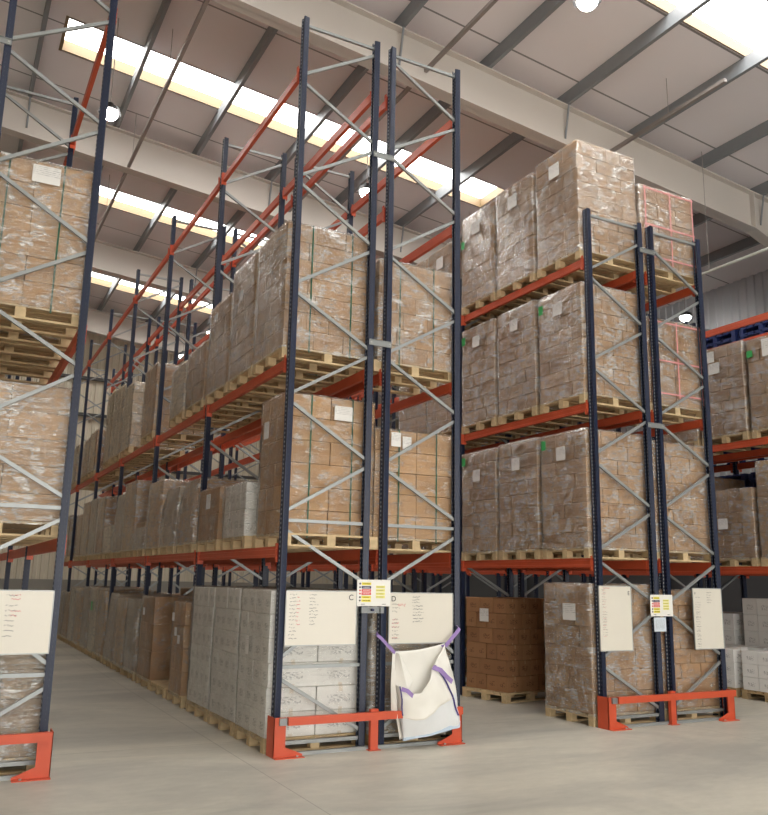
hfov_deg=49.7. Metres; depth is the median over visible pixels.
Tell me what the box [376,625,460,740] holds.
bag
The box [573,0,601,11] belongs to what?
lamp
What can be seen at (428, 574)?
trim
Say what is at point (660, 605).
sign
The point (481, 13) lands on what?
lighting trunking
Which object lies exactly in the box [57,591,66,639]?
load
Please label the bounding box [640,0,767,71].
window
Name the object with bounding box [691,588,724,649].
whiteboard
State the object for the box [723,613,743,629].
carton
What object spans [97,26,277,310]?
trim
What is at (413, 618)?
whiteboard
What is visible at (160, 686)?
pallet
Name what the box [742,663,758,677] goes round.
carton
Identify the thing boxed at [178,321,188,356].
lamp
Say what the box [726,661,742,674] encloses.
carton
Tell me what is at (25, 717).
load
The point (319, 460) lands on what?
load
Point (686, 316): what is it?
lamp
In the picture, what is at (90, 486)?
load
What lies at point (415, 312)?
load
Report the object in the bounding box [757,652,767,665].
carton
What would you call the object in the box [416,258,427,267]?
load
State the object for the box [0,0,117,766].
rack
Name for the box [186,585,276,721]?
load
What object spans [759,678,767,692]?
carton
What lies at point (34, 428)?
load
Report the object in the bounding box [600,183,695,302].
load
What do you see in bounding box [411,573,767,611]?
trim
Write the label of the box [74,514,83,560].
load
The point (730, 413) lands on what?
load
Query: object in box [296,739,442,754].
rail
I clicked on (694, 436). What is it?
load
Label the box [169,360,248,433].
load
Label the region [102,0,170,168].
trim
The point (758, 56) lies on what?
beam
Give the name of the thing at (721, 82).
lighting trunking
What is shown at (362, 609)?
bracket
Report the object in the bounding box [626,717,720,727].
rail
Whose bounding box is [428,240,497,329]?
load
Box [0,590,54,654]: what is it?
whiteboard
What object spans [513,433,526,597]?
trim
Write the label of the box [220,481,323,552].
load
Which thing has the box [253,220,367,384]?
load
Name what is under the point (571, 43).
ceiling
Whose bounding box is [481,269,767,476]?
wall
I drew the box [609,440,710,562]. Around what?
load
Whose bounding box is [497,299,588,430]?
load
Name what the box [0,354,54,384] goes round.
pallet
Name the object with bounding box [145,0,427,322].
beam
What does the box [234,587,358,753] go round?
load
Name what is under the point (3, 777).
rail
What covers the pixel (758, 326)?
pallet
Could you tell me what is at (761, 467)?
load
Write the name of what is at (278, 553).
rack
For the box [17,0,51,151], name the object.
trim
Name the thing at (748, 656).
carton
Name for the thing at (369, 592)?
sign
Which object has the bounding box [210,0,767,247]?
beam
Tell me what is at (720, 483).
load
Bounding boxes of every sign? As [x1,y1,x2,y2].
[357,579,390,605]
[650,595,672,615]
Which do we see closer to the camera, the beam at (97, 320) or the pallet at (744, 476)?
the pallet at (744, 476)
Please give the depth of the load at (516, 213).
13.42 m
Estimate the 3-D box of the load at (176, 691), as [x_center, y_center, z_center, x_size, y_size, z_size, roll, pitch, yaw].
[-2.499,3.599,12.288,1.212,1.440,0.980,7,-13,-26]
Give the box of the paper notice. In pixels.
[654,617,665,631]
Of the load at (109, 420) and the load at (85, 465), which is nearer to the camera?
the load at (109, 420)
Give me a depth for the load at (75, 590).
21.49 m
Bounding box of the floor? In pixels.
[0,639,767,814]
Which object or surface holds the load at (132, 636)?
on the floor
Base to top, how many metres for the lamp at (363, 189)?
1.500 m
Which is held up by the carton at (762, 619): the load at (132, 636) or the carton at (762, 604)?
the carton at (762, 604)
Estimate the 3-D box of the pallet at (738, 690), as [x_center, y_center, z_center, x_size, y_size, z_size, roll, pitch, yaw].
[6.122,4.875,14.429,1.160,0.144,0.980,7,-13,-27]
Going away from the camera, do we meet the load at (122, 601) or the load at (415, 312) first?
the load at (415, 312)
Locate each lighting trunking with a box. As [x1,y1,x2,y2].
[95,0,209,240]
[223,0,497,279]
[610,78,726,151]
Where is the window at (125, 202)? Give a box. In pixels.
[99,186,267,249]
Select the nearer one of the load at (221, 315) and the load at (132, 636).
the load at (221, 315)
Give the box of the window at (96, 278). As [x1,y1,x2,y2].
[91,272,211,314]
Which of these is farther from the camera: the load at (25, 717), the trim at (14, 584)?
the trim at (14, 584)
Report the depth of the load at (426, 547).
14.36 m
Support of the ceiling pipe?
hanging from the ceiling
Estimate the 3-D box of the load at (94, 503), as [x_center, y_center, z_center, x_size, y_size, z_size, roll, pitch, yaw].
[-6.521,2.995,20.295,1.198,1.472,1.008,7,-13,-27]
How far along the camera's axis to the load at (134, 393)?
17.39 m
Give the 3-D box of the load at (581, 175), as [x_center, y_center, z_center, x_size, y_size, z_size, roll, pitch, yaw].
[3.107,-2.926,12.789,1.215,1.882,1.013,7,-13,-27]
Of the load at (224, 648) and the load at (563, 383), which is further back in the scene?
the load at (563, 383)
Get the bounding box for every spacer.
[0,35,11,45]
[369,339,391,347]
[374,151,395,161]
[640,247,655,255]
[648,422,663,428]
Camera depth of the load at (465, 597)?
14.97 m
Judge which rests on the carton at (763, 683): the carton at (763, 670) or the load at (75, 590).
the carton at (763, 670)
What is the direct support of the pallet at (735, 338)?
on the rack at (734, 467)
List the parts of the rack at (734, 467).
post, post, post, post, post, post, post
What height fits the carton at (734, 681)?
0.203 m
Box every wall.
[0,330,411,584]
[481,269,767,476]
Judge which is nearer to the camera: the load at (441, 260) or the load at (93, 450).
the load at (441, 260)
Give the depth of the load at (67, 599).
22.48 m
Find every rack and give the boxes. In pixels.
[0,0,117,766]
[54,16,379,746]
[94,46,462,744]
[193,208,664,727]
[228,226,727,717]
[402,312,767,596]
[438,323,767,611]
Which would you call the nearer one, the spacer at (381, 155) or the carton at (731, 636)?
the spacer at (381, 155)
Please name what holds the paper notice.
attached to the rack at (595, 564)
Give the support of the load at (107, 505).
on the rack at (278, 553)
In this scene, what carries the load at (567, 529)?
on the rack at (595, 564)
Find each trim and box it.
[0,579,411,593]
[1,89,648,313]
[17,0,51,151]
[25,26,763,287]
[52,372,391,479]
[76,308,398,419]
[92,240,234,301]
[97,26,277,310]
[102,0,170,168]
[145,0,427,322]
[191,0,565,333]
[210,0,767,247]
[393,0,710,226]
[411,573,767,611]
[419,573,430,592]
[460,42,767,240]
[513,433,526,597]
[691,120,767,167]
[693,181,767,227]
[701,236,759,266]
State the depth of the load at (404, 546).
15.41 m
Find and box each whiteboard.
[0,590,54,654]
[283,590,356,645]
[387,592,452,643]
[597,585,633,651]
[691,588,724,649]
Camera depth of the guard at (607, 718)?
10.80 m
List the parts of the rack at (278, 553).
post, post, post, post, post, post, post, post, post, post, post, post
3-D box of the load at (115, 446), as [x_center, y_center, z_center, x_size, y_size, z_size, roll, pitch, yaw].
[-5.489,0.440,18.910,1.202,1.702,1.013,8,-13,-28]
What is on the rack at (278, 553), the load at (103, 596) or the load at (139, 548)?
the load at (139, 548)
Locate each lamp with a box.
[98,18,120,120]
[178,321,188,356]
[357,133,368,196]
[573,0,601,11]
[678,286,692,321]
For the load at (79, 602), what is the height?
1.322 m
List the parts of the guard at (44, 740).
upright plate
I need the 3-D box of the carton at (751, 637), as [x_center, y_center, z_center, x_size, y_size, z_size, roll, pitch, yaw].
[6.827,4.222,15.133,0.360,0.286,0.300,7,-13,-27]
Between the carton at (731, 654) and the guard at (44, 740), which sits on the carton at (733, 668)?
the carton at (731, 654)
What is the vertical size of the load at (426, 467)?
1.451 m
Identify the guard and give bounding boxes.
[0,728,53,782]
[266,706,464,759]
[597,689,738,730]
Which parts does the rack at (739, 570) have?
post, post, post, post, post, post, post, post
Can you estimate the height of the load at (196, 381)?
1.041 m
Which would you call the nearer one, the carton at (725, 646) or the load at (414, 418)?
the carton at (725, 646)
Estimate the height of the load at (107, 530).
0.719 m
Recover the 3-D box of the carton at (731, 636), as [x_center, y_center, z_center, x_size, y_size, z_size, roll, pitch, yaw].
[6.584,4.311,15.584,0.360,0.286,0.300,7,-13,-27]
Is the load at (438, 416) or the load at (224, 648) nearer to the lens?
the load at (224, 648)
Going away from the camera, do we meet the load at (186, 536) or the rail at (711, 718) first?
the rail at (711, 718)
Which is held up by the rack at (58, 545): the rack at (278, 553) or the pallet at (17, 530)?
the pallet at (17, 530)
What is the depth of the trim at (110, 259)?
23.77 m
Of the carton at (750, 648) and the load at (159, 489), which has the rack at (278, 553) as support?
the load at (159, 489)
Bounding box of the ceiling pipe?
[645,152,767,297]
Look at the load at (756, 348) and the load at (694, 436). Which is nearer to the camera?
the load at (756, 348)
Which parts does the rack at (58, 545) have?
post, post, post, post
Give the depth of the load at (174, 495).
13.30 m
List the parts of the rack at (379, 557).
post, post, post, post, post, post, post, post, post, post, post, post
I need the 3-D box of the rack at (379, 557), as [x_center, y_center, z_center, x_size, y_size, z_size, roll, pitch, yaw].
[-4.153,1.267,18.803,1.103,8.597,19.950,7,-13,-27]
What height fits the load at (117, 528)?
1.320 m
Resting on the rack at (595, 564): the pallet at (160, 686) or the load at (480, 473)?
the load at (480, 473)
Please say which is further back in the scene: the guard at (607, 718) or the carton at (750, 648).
the carton at (750, 648)
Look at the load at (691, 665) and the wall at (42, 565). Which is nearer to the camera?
the load at (691, 665)
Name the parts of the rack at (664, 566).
post, post, post, post, post, post, post, post, post, post, post, post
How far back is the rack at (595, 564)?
12.01 m
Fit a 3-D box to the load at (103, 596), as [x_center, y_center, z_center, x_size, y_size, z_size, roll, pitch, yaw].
[-5.572,4.718,18.022,1.200,1.470,1.015,7,-13,-27]
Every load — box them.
[0,151,92,348]
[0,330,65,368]
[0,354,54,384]
[0,380,71,540]
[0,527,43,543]
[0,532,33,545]
[0,654,45,775]
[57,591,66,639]
[61,591,71,642]
[64,515,77,561]
[66,587,84,645]
[71,445,115,491]
[72,593,83,649]
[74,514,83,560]
[79,501,90,560]
[79,586,132,653]
[81,437,127,484]
[86,587,150,657]
[87,429,140,480]
[87,497,101,559]
[93,496,116,559]
[93,590,161,662]
[101,524,113,558]
[102,390,152,472]
[102,592,171,668]
[109,384,165,467]
[110,494,125,557]
[112,596,140,674]
[120,381,185,461]
[120,480,151,557]
[122,598,142,680]
[131,521,147,556]
[135,594,193,689]
[140,362,214,449]
[144,479,190,555]
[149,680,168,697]
[159,485,185,554]
[165,600,192,707]
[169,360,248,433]
[175,477,257,552]
[180,588,193,595]
[184,340,263,423]
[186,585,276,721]
[196,486,294,552]
[205,292,283,410]
[207,586,327,736]
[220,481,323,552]
[227,252,330,396]
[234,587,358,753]
[252,391,377,550]
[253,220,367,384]
[341,258,451,395]
[345,427,450,553]
[347,606,450,744]
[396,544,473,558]
[398,386,473,449]
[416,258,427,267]
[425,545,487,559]
[427,382,504,448]
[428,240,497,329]
[461,201,532,319]
[461,447,526,560]
[462,318,550,439]
[462,597,545,703]
[465,597,469,683]
[496,172,578,303]
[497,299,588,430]
[498,437,583,559]
[535,139,637,285]
[538,281,641,419]
[540,427,648,560]
[543,582,655,726]
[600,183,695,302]
[604,316,703,428]
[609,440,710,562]
[642,589,719,720]
[663,415,741,455]
[669,477,749,565]
[702,340,767,451]
[715,487,760,566]
[746,335,767,438]
[754,460,767,565]
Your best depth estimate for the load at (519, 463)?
12.53 m
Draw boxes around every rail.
[0,774,18,780]
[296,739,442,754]
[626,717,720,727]
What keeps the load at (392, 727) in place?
on the floor
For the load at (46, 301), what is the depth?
8.47 m
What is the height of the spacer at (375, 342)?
0.070 m
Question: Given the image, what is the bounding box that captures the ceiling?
[0,0,767,336]
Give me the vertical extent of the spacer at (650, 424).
0.070 m
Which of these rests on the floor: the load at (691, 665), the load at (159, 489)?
the load at (691, 665)
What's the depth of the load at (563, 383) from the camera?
12.00 m
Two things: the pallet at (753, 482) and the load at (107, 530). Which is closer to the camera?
the pallet at (753, 482)
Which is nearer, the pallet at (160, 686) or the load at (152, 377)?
the pallet at (160, 686)
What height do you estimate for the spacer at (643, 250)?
0.070 m
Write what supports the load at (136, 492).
on the rack at (278, 553)
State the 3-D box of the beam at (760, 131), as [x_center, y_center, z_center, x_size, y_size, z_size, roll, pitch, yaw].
[7.376,-5.278,14.806,0.070,0.250,45.000,7,-13,-27]
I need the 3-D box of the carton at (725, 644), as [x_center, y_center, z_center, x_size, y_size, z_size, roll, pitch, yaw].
[6.316,4.394,14.986,0.360,0.203,0.300,7,-13,-28]
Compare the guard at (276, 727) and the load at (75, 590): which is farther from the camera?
the load at (75, 590)
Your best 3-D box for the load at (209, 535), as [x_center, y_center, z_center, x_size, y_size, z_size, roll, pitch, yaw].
[-1.916,1.595,11.639,1.209,0.860,1.016,7,-13,-27]
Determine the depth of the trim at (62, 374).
30.41 m
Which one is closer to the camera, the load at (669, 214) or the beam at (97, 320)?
the load at (669, 214)
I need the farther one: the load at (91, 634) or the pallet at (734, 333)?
the load at (91, 634)
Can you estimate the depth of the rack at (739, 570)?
15.27 m
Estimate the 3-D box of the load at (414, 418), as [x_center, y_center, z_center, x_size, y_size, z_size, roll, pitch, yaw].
[1.029,0.026,16.112,1.212,1.620,1.010,8,-13,-28]
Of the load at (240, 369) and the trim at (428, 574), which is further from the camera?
the trim at (428, 574)
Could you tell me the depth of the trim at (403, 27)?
16.70 m
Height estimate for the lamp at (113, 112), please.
1.958 m
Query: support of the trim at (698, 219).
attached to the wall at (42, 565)
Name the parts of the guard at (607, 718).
upright plate, upright plate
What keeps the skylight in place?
attached to the ceiling
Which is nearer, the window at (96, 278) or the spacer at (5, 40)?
the spacer at (5, 40)
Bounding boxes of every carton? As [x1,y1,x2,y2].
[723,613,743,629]
[724,629,746,644]
[725,644,746,645]
[725,646,747,648]
[725,648,747,661]
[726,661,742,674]
[727,674,743,687]
[741,650,767,664]
[742,598,762,614]
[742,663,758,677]
[743,614,758,630]
[743,676,759,690]
[744,631,759,646]
[749,647,767,650]
[756,599,767,614]
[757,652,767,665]
[758,615,767,631]
[758,665,767,678]
[759,632,767,646]
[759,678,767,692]
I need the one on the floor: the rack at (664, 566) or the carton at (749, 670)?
the rack at (664, 566)
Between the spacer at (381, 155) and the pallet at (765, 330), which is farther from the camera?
the pallet at (765, 330)
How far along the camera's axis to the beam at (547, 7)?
14.37 m
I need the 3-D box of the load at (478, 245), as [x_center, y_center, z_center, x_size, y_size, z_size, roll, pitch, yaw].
[2.117,-2.513,14.616,1.211,1.780,1.012,7,-13,-27]
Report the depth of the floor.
8.05 m
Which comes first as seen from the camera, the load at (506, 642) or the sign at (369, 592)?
the sign at (369, 592)
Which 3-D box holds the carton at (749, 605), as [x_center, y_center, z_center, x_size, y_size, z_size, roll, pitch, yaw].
[6.838,3.655,15.251,0.360,0.286,0.300,7,-13,-27]
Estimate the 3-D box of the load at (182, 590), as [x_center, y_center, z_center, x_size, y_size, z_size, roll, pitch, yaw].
[-3.431,4.422,16.651,1.208,1.571,1.015,8,-13,-28]
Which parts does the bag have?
panel, panel, panel, panel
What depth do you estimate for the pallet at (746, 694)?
13.58 m
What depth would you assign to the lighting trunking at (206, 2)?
15.02 m
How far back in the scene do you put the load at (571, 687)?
11.15 m
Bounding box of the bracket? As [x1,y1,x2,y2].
[360,607,383,612]
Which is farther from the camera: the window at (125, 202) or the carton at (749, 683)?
the window at (125, 202)
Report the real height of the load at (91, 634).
1.521 m
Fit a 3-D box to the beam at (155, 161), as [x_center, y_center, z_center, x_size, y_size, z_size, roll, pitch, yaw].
[-6.176,-5.154,17.175,31.500,4.854,0.260,7,-13,-27]
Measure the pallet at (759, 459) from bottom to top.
0.145 m
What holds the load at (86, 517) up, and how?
on the rack at (278, 553)
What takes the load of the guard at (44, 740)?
on the floor
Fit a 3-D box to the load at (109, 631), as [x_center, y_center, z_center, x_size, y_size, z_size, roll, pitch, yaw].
[-5.020,4.529,16.993,1.193,1.441,1.010,7,-13,-26]
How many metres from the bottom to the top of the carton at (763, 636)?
0.286 m
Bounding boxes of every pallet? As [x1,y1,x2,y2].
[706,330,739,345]
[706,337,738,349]
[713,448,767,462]
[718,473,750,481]
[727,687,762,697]
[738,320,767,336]
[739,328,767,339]
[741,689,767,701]
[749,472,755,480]
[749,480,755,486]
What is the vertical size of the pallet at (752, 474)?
0.145 m
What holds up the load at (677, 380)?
on the rack at (664, 566)
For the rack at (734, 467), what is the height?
7.100 m
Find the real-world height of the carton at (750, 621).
0.286 m
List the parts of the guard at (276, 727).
upright plate, upright plate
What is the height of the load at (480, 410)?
1.821 m
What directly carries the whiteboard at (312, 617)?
attached to the rack at (278, 553)
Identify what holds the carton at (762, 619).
on the carton at (763, 636)
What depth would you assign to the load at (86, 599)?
19.58 m
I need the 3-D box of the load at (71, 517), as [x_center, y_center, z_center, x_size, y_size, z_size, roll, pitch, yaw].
[-8.613,3.838,24.166,1.198,1.320,1.013,7,-13,-25]
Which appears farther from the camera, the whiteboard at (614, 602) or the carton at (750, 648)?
the carton at (750, 648)
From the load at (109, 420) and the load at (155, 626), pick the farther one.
the load at (109, 420)
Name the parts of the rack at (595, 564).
post, post, post, post, post, post, post, post, post, post, post, post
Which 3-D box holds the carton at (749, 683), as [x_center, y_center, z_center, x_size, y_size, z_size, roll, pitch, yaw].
[6.148,4.530,13.624,0.360,0.203,0.300,7,-13,-27]

